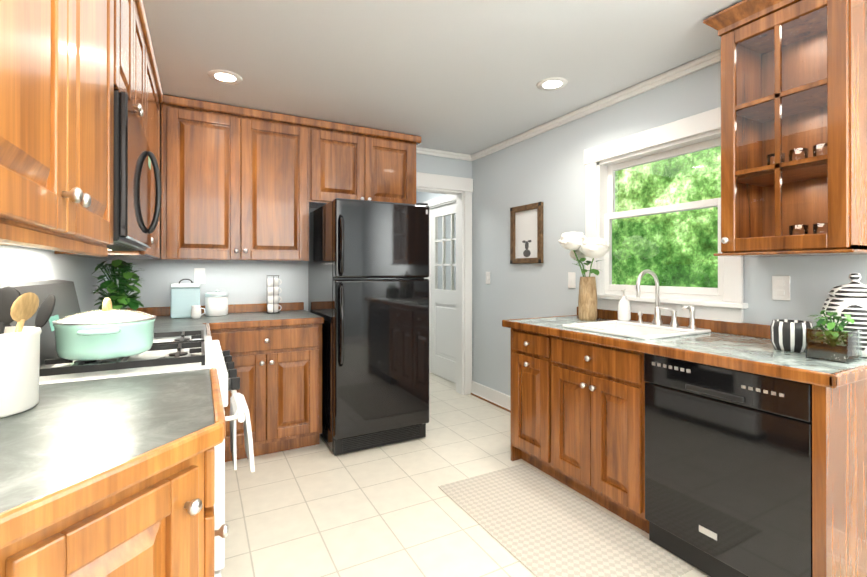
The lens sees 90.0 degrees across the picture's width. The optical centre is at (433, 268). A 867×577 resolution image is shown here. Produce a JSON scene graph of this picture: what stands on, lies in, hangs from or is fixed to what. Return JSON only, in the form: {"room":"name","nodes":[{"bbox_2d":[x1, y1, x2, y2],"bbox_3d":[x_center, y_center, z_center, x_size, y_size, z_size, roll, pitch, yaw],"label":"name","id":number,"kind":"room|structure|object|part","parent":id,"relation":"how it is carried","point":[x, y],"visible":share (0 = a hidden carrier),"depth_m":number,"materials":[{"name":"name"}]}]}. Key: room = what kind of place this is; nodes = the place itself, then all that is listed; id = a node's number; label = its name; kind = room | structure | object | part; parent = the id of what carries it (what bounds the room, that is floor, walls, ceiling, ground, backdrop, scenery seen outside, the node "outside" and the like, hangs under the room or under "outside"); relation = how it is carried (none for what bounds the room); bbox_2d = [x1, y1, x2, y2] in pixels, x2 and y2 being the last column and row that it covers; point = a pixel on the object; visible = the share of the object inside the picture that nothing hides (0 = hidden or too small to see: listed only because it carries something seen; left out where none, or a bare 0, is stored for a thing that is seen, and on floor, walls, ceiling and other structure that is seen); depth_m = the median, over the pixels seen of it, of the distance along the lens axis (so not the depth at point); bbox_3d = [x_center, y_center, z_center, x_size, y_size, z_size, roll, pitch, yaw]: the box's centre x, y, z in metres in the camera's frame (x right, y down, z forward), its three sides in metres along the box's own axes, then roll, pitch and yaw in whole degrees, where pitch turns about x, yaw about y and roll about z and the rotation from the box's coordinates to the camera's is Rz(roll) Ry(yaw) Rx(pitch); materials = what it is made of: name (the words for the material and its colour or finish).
{"room":"kitchen","nodes":[
{"label":"kitchen","id":0,"kind":"room"},
{"bbox_2d":[0,245,111,311],"bbox_3d":[-1.071,0.047,0.681,0.120,2.400,5.380,0,0,-28],"label":"wall","id":1,"kind":"structure","parent":0,"point":[17,263],"depth_m":1.88,"materials":[{"name":"white paint"}]},
{"bbox_2d":[0,0,123,251],"bbox_3d":[-0.866,-0.609,0.779,0.327,1.081,1.075,0,0,-28],"label":"upper cabinet","id":2,"kind":"object","parent":1,"relation":"attached to","point":[62,61],"depth_m":0.81,"materials":[{"name":"brown wood"}]},
{"bbox_2d":[54,28,163,259],"bbox_3d":[-1.702,-0.605,2.336,0.327,1.081,0.861,0,0,-28],"label":"upper cabinet","id":3,"kind":"object","parent":1,"relation":"attached to","point":[155,95],"depth_m":2.46,"materials":[{"name":"brown wood"}]},
{"bbox_2d":[124,0,147,141],"bbox_3d":[-1.309,-0.851,1.605,0.327,0.592,0.799,0,0,-28],"label":"upper cabinet","id":4,"kind":"object","parent":1,"relation":"attached to","point":[135,20],"depth_m":1.78,"materials":[{"name":"brown wood"}]},
{"bbox_2d":[107,90,161,250],"bbox_3d":[-1.273,-0.316,1.623,0.407,0.472,0.786,0,0,-28],"label":"over-the-range microwave","id":5,"kind":"object","parent":4,"relation":"attached to","point":[134,226],"visible":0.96,"depth_m":1.45,"materials":[{"name":"black plastic"}]},
{"bbox_2d":[113,153,471,310],"bbox_3d":[-0.955,0.054,3.729,2.970,2.400,0.120,0,0,-28],"label":"wall","id":6,"kind":"structure","parent":0,"point":[245,282],"depth_m":3.37,"materials":[{"name":"white paint"}]},
{"bbox_2d":[194,268,204,283],"bbox_3d":[-1.744,0.053,3.232,0.072,0.116,0.008,0,0,-28],"label":"outlet","id":7,"kind":"object","parent":6,"relation":"attached to","point":[199,273],"depth_m":3.23,"materials":[{"name":"white plastic"}]},
{"bbox_2d":[164,94,323,261],"bbox_3d":[-1.406,-0.603,3.229,1.036,1.081,0.333,0,0,-28],"label":"upper cabinet","id":8,"kind":"object","parent":6,"relation":"attached to","point":[242,184],"depth_m":3.06,"materials":[{"name":"brown wood"}]},
{"bbox_2d":[324,121,419,204],"bbox_3d":[-0.617,-0.827,3.653,0.910,0.631,0.333,0,0,-28],"label":"upper cabinet","id":9,"kind":"object","parent":6,"relation":"attached to","point":[361,163],"depth_m":3.51,"materials":[{"name":"brown wood"}]},
{"bbox_2d":[416,147,469,160],"bbox_3d":[0.048,-1.117,4.179,0.660,0.054,0.040,0,0,-28],"label":"crown molding","id":10,"kind":"structure","parent":6,"relation":"attached to","point":[419,150],"depth_m":4.19,"materials":[{"name":"white wood"}]},
{"bbox_2d":[416,172,472,394],"bbox_3d":[-0.065,0.173,4.205,0.968,2.165,0.164,0,0,-28],"label":"trim","id":11,"kind":"structure","parent":6,"relation":"attached to","point":[461,188],"depth_m":4.34,"materials":[{"name":"white wood"}]},
{"bbox_2d":[423,194,455,382],"bbox_3d":[0.157,0.217,4.905,0.158,2.080,0.980,0,0,-28],"label":"door","id":12,"kind":"structure","parent":11,"relation":"attached to","point":[442,286],"depth_m":4.98,"materials":[{"name":"white wood"}]},
{"bbox_2d":[143,0,741,154],"bbox_3d":[-0.075,-1.200,2.105,3.220,0.100,6.940,0,0,-28],"label":"ceiling","id":13,"kind":"structure","parent":0,"point":[462,76],"depth_m":2.33,"materials":[{"name":"white paint"}]},
{"bbox_2d":[207,70,242,83],"bbox_3d":[-1.243,-1.146,2.589,0.189,0.004,0.189,0,0,-34],"label":"recessed light","id":14,"kind":"object","parent":13,"relation":"in","point":[223,76],"depth_m":2.58,"materials":[{"name":"white"}]},
{"bbox_2d":[536,77,567,90],"bbox_3d":[0.736,-1.146,2.688,0.189,0.004,0.189,0,0,23],"label":"recessed light","id":15,"kind":"object","parent":13,"relation":"in","point":[546,84],"depth_m":2.68,"materials":[{"name":"white"}]},
{"bbox_2d":[221,373,709,576],"bbox_3d":[-0.075,1.300,2.099,3.220,0.100,6.940,0,0,-28],"label":"floor","id":16,"kind":"structure","parent":0,"point":[321,509],"depth_m":2.27,"materials":[{"name":"tile"}]},
{"bbox_2d":[0,418,228,576],"bbox_3d":[-0.693,0.809,0.729,0.586,0.875,0.339,0,0,-28],"label":"base cabinet","id":17,"kind":"object","parent":16,"relation":"on","point":[180,543],"depth_m":0.77,"materials":[{"name":"brown wood"}]},
{"bbox_2d":[0,368,219,549],"bbox_3d":[-0.805,0.352,0.938,0.585,0.040,0.852,0,0,-28],"label":"countertop","id":18,"kind":"structure","parent":17,"relation":"on","point":[96,454],"depth_m":0.83,"materials":[{"name":"grey stone"}]},
{"bbox_2d":[0,286,55,417],"bbox_3d":[-1.028,0.156,1.001,0.218,0.351,0.215,0,0,-28],"label":"utensil crock","id":19,"kind":"object","parent":18,"relation":"on","point":[19,363],"visible":0.98,"depth_m":1.00,"materials":[{"name":"white ceramic"}]},
{"bbox_2d":[0,279,244,576],"bbox_3d":[-1.138,0.647,1.694,0.681,1.204,0.784,0,0,-28],"label":"stove","id":20,"kind":"object","parent":16,"relation":"on","point":[197,350],"depth_m":1.46,"materials":[{"name":"white metal"}]},
{"bbox_3d":[-1.136,0.197,1.509,0.288,0.196,0.350,0,0,-28],"label":"dutch oven","id":21,"kind":"part","parent":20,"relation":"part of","materials":[{"name":"green metal"}]},
{"bbox_2d":[230,393,254,471],"bbox_3d":[-0.751,0.633,1.698,0.072,0.242,0.230,0,0,-28],"label":"towel","id":22,"kind":"object","parent":20,"relation":"hanging from","point":[238,402],"visible":0.83,"depth_m":1.61,"materials":[{"name":"white fabric"}]},
{"bbox_2d":[74,334,321,460],"bbox_3d":[-1.360,0.814,2.732,1.308,0.875,1.244,0,0,-28],"label":"base cabinet","id":23,"kind":"object","parent":16,"relation":"on","point":[281,378],"depth_m":2.89,"materials":[{"name":"brown wood"}]},
{"bbox_2d":[151,310,323,341],"bbox_3d":[-1.358,0.356,2.734,1.312,0.040,1.244,0,0,-28],"label":"countertop","id":24,"kind":"structure","parent":23,"relation":"on","point":[253,323],"depth_m":2.85,"materials":[{"name":"grey stone"}]},
{"bbox_2d":[91,259,144,310],"bbox_3d":[-1.780,0.141,2.448,0.260,0.389,0.278,0,0,-28],"label":"potted plant","id":25,"kind":"object","parent":24,"relation":"on","point":[121,298],"visible":0.88,"depth_m":2.41,"materials":[{"name":"green plant"}]},
{"bbox_2d":[170,279,200,317],"bbox_3d":[-1.740,0.202,3.046,0.182,0.269,0.182,0,0,-28],"label":"canister","id":26,"kind":"object","parent":24,"relation":"on","point":[185,297],"visible":0.88,"depth_m":2.97,"materials":[{"name":"blue metal"}]},
{"bbox_2d":[191,305,204,318],"bbox_3d":[-1.597,0.292,2.941,0.088,0.088,0.064,0,0,-28],"label":"mug","id":27,"kind":"object","parent":24,"relation":"on","point":[196,312],"visible":1,"depth_m":2.91,"materials":[{"name":"white ceramic"}]},
{"bbox_2d":[205,290,227,315],"bbox_3d":[-1.578,0.243,3.156,0.154,0.186,0.154,0,0,-28],"label":"canister","id":28,"kind":"object","parent":24,"relation":"on","point":[216,302],"visible":1,"depth_m":3.10,"materials":[{"name":"white ceramic"}]},
{"bbox_2d":[266,275,281,313],"bbox_3d":[-1.223,0.193,3.324,0.113,0.288,0.098,0,0,-28],"label":"mugs","id":29,"kind":"object","parent":24,"relation":"on","point":[273,296],"visible":1,"depth_m":3.29,"materials":[{"name":"white ceramic"}]},
{"bbox_2d":[308,198,428,454],"bbox_3d":[-0.518,0.387,3.345,0.700,1.732,0.889,0,0,-28],"label":"fridge","id":30,"kind":"object","parent":16,"relation":"on","point":[368,283],"visible":0.96,"depth_m":3.00,"materials":[{"name":"black metal"}]},
{"bbox_2d":[506,325,617,479],"bbox_3d":[0.881,0.814,2.784,0.643,0.875,0.455,0,0,-28],"label":"base cabinet","id":31,"kind":"object","parent":16,"relation":"on","point":[536,354],"depth_m":2.61,"materials":[{"name":"brown wood"}]},
{"bbox_2d":[506,317,866,388],"bbox_3d":[1.155,0.355,2.264,0.652,0.040,1.656,0,0,-28],"label":"countertop","id":32,"kind":"structure","parent":31,"relation":"on","point":[728,350],"depth_m":1.80,"materials":[{"name":"grey stone"}]},
{"bbox_2d":[558,232,609,320],"bbox_3d":[0.985,0.044,2.833,0.273,0.582,0.317,0,0,-28],"label":"flower vase","id":33,"kind":"object","parent":32,"relation":"on","point":[580,246],"visible":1,"depth_m":2.81,"materials":[{"name":"brown wood"}]},
{"bbox_2d":[574,321,613,328],"bbox_3d":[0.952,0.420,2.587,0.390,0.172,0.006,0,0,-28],"label":"sink","id":34,"kind":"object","parent":32,"relation":"in","point":[609,324],"depth_m":2.60,"materials":[{"name":"white ceramic"}]},
{"bbox_2d":[617,289,630,320],"bbox_3d":[1.175,0.220,2.671,0.076,0.195,0.076,0,0,-28],"label":"soap bottle","id":35,"kind":"object","parent":32,"relation":"on","point":[624,309],"visible":1,"depth_m":2.64,"materials":[{"name":"white ceramic"}]},
{"bbox_2d":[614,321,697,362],"bbox_3d":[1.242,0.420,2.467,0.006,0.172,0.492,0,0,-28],"label":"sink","id":36,"kind":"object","parent":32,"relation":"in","point":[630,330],"depth_m":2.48,"materials":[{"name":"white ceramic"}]},
{"bbox_2d":[770,319,812,351],"bbox_3d":[1.478,0.274,1.789,0.140,0.118,0.140,0,0,-28],"label":"striped pot","id":37,"kind":"object","parent":32,"relation":"on","point":[788,335],"visible":0.92,"depth_m":1.75,"materials":[{"name":"black ceramic"}]},
{"bbox_2d":[806,310,861,363],"bbox_3d":[1.476,0.244,1.604,0.129,0.177,0.136,0,0,-28],"label":"planter","id":38,"kind":"object","parent":32,"relation":"on","point":[846,353],"visible":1,"depth_m":1.58,"materials":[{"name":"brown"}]},
{"bbox_2d":[821,273,866,357],"bbox_3d":[1.644,0.174,1.691,0.200,0.318,0.200,0,0,-28],"label":"jar","id":39,"kind":"object","parent":32,"relation":"on","point":[848,298],"visible":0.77,"depth_m":1.64,"materials":[{"name":"white ceramic"}]},
{"bbox_2d":[438,463,694,576],"bbox_3d":[0.561,1.246,2.146,0.625,0.008,1.100,0,0,-28],"label":"rug","id":40,"kind":"object","parent":16,"relation":"on","point":[536,523],"visible":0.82,"depth_m":2.06,"materials":[{"name":"beige fabric"}]},
{"bbox_2d":[558,361,721,533],"bbox_3d":[1.075,0.893,2.422,0.643,0.715,0.675,0,0,-28],"label":"base cabinet","id":41,"kind":"object","parent":16,"relation":"on","point":[577,404],"depth_m":2.18,"materials":[{"name":"brown wood"}]},
{"bbox_2d":[570,325,643,372],"bbox_3d":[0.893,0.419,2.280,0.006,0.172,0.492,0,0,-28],"label":"drawer","id":42,"kind":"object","parent":41,"relation":"attached to","point":[600,354],"depth_m":2.14,"materials":[{"name":"brown wood"}]},
{"bbox_2d":[644,353,812,576],"bbox_3d":[1.362,0.815,1.839,0.615,0.869,0.611,0,0,-28],"label":"dishwasher","id":43,"kind":"object","parent":16,"relation":"on","point":[728,472],"visible":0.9,"depth_m":1.66,"materials":[{"name":"black metal"}]},
{"bbox_2d":[472,62,866,395],"bbox_3d":[1.291,0.052,2.835,0.120,2.400,6.940,0,0,-28],"label":"wall","id":44,"kind":"structure","parent":0,"point":[548,168],"depth_m":3.34,"materials":[{"name":"grey paint"}]},
{"bbox_2d":[486,272,489,283],"bbox_3d":[0.518,0.085,4.135,0.011,0.116,0.072,0,0,-28],"label":"light switch","id":45,"kind":"object","parent":44,"relation":"attached to","point":[487,273],"depth_m":4.13,"materials":[{"name":"white plastic"}]},
{"bbox_2d":[471,381,510,412],"bbox_3d":[0.699,1.189,3.763,0.039,0.130,1.380,0,0,-28],"label":"baseboard","id":46,"kind":"structure","parent":44,"relation":"attached to","point":[493,397],"depth_m":4.00,"materials":[{"name":"white wood"}]},
{"bbox_2d":[510,202,542,263],"bbox_3d":[0.776,-0.291,3.632,0.030,0.490,0.390,0,0,-28],"label":"picture frame","id":47,"kind":"object","parent":44,"relation":"attached to","point":[526,233],"visible":1,"depth_m":3.63,"materials":[{"name":"brown wood"}]},
{"bbox_2d":[568,272,575,287],"bbox_3d":[1.019,0.083,3.201,0.011,0.116,0.072,0,0,-28],"label":"outlet","id":48,"kind":"object","parent":44,"relation":"attached to","point":[571,275],"depth_m":3.19,"materials":[{"name":"white plastic"}]},
{"bbox_2d":[470,49,720,160],"bbox_3d":[1.588,-1.122,2.113,0.041,0.054,5.140,0,0,-28],"label":"crown molding","id":49,"kind":"structure","parent":44,"relation":"attached to","point":[702,62],"depth_m":2.84,"materials":[{"name":"white wood"}]},
{"bbox_2d":[584,107,747,322],"bbox_3d":[1.359,-0.276,2.651,0.175,1.145,1.050,0,0,-28],"label":"window","id":50,"kind":"structure","parent":44,"relation":"in","point":[695,133],"depth_m":2.63,"materials":[{"name":"white wood"}]},
{"bbox_2d":[772,276,789,300],"bbox_3d":[1.641,0.090,2.046,0.008,0.116,0.072,0,0,-28],"label":"outlet","id":51,"kind":"object","parent":44,"relation":"attached to","point":[780,287],"depth_m":2.04,"materials":[{"name":"white plastic"}]},
{"bbox_2d":[703,0,866,256],"bbox_3d":[1.533,-0.601,1.840,0.391,1.084,0.541,0,0,-28],"label":"upper cabinet","id":52,"kind":"object","parent":44,"relation":"attached to","point":[793,127],"visible":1,"depth_m":1.87,"materials":[{"name":"brown wood"}]},
{"label":"outside","id":53,"kind":"structure","parent":0,"visible":0},
{"bbox_2d":[612,146,720,287],"bbox_3d":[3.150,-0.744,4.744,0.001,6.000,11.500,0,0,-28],"label":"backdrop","id":54,"kind":"structure","parent":53,"point":[686,217],"depth_m":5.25,"materials":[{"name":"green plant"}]}
]}

